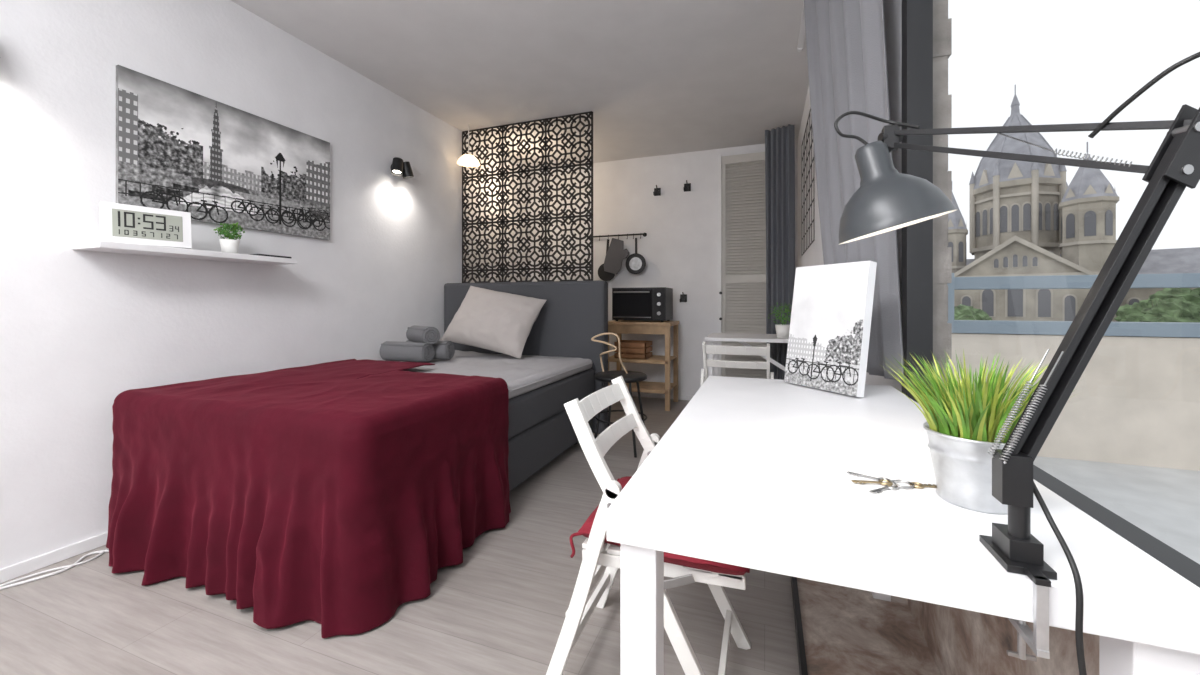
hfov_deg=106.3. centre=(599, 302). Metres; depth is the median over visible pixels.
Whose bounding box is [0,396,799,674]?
floor
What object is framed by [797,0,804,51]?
rail
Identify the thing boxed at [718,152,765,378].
door
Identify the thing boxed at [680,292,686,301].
wall hook
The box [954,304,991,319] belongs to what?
tree
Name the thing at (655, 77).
ceiling
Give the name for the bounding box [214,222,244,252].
potted plant
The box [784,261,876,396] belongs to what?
print
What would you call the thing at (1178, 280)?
terrace railing
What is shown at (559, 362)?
bed
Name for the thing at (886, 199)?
desk lamp
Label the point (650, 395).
baseboard
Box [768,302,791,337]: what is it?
potted plant
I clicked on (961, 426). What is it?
potted grass
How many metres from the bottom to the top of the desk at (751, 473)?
0.742 m
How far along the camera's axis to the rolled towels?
3.02 m
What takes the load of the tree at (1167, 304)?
on the ground
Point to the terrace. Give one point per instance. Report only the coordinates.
(1164, 503)
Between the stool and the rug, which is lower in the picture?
the rug
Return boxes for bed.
[386,280,607,491]
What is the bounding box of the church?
[947,85,1199,321]
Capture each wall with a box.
[0,0,529,568]
[530,140,797,395]
[798,0,901,392]
[947,333,1199,470]
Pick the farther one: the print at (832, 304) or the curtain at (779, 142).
the curtain at (779, 142)
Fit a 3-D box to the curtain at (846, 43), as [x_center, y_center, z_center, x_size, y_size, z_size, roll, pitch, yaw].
[0.995,-0.647,1.849,0.060,1.805,0.791,0,0,5]
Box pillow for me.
[440,286,545,358]
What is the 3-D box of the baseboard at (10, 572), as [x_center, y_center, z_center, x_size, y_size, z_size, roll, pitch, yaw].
[-1.979,0.995,2.199,0.012,0.050,6.730,0,0,20]
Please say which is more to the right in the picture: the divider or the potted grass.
the potted grass
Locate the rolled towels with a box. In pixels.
[380,325,454,361]
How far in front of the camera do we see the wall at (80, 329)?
2.08 m
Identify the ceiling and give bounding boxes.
[231,0,808,168]
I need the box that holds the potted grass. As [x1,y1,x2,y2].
[883,349,1080,513]
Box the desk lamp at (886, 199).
[834,52,1199,674]
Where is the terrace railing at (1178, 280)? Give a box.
[947,273,1199,337]
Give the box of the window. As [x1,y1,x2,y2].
[902,0,1199,587]
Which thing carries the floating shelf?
attached to the wall at (80, 329)
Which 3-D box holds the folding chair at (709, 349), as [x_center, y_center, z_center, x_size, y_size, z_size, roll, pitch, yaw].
[0.869,0.634,2.855,0.440,0.792,0.504,0,0,20]
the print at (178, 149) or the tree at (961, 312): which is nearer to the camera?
the print at (178, 149)
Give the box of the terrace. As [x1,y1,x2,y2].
[1033,456,1199,563]
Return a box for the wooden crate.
[614,340,651,358]
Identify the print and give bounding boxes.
[116,65,329,239]
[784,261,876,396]
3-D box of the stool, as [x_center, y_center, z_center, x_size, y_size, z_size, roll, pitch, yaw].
[0.131,0.616,3.168,0.402,0.812,0.372,0,0,20]
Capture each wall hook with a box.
[653,185,660,195]
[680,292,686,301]
[683,180,690,191]
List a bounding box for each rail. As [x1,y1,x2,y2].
[590,233,646,280]
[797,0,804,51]
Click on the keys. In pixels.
(886, 482)
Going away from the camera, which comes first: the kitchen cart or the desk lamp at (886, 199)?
the desk lamp at (886, 199)
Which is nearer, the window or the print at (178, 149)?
the window
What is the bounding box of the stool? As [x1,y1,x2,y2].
[591,333,646,457]
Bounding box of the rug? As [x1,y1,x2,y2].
[790,576,1098,674]
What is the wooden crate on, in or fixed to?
on the kitchen cart
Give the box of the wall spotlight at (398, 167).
[391,157,413,177]
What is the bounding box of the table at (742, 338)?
[705,333,788,375]
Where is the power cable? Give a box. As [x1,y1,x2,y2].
[0,548,108,589]
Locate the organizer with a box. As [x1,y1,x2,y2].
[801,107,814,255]
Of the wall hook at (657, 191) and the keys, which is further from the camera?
the wall hook at (657, 191)
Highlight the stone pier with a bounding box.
[933,0,951,385]
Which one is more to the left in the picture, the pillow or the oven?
the pillow
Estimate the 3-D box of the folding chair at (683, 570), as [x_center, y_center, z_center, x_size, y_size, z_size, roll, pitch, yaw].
[0.149,0.634,1.239,0.512,0.792,0.440,0,0,20]
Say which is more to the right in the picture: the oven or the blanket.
the oven
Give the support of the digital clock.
on the floating shelf
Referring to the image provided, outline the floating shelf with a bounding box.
[72,241,297,264]
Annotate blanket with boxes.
[106,359,510,637]
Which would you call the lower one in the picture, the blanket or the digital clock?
the blanket
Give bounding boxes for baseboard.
[0,532,107,582]
[632,392,692,399]
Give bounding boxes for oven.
[612,287,672,321]
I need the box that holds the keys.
[847,471,936,493]
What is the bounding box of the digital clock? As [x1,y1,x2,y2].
[99,201,191,248]
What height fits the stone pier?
2.993 m
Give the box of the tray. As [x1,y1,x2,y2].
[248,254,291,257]
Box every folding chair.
[546,376,750,674]
[700,341,773,386]
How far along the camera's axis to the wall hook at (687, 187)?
4.70 m
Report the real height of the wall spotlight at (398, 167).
0.126 m
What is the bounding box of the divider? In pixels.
[462,111,592,282]
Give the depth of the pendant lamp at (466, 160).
3.94 m
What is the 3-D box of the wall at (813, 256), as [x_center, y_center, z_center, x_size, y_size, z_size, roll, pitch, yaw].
[0.852,-0.280,1.163,0.200,2.600,6.730,0,0,20]
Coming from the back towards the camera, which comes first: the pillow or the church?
the church
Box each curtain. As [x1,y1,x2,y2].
[765,124,794,379]
[804,0,904,381]
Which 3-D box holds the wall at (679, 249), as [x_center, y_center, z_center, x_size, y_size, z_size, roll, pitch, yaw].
[0.658,-0.280,4.881,3.120,2.600,0.120,0,0,20]
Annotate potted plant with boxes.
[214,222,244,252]
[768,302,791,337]
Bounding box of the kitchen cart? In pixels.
[608,320,678,410]
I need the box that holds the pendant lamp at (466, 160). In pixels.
[457,124,479,166]
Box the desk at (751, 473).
[607,376,1199,674]
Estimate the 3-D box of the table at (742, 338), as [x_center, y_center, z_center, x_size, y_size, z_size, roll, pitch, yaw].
[1.262,0.644,3.654,0.738,0.752,0.570,0,0,20]
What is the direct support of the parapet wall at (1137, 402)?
on the terrace
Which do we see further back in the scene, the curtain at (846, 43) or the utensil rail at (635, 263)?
the utensil rail at (635, 263)
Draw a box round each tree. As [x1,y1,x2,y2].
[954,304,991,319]
[1114,288,1199,322]
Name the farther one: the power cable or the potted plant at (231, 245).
the potted plant at (231, 245)

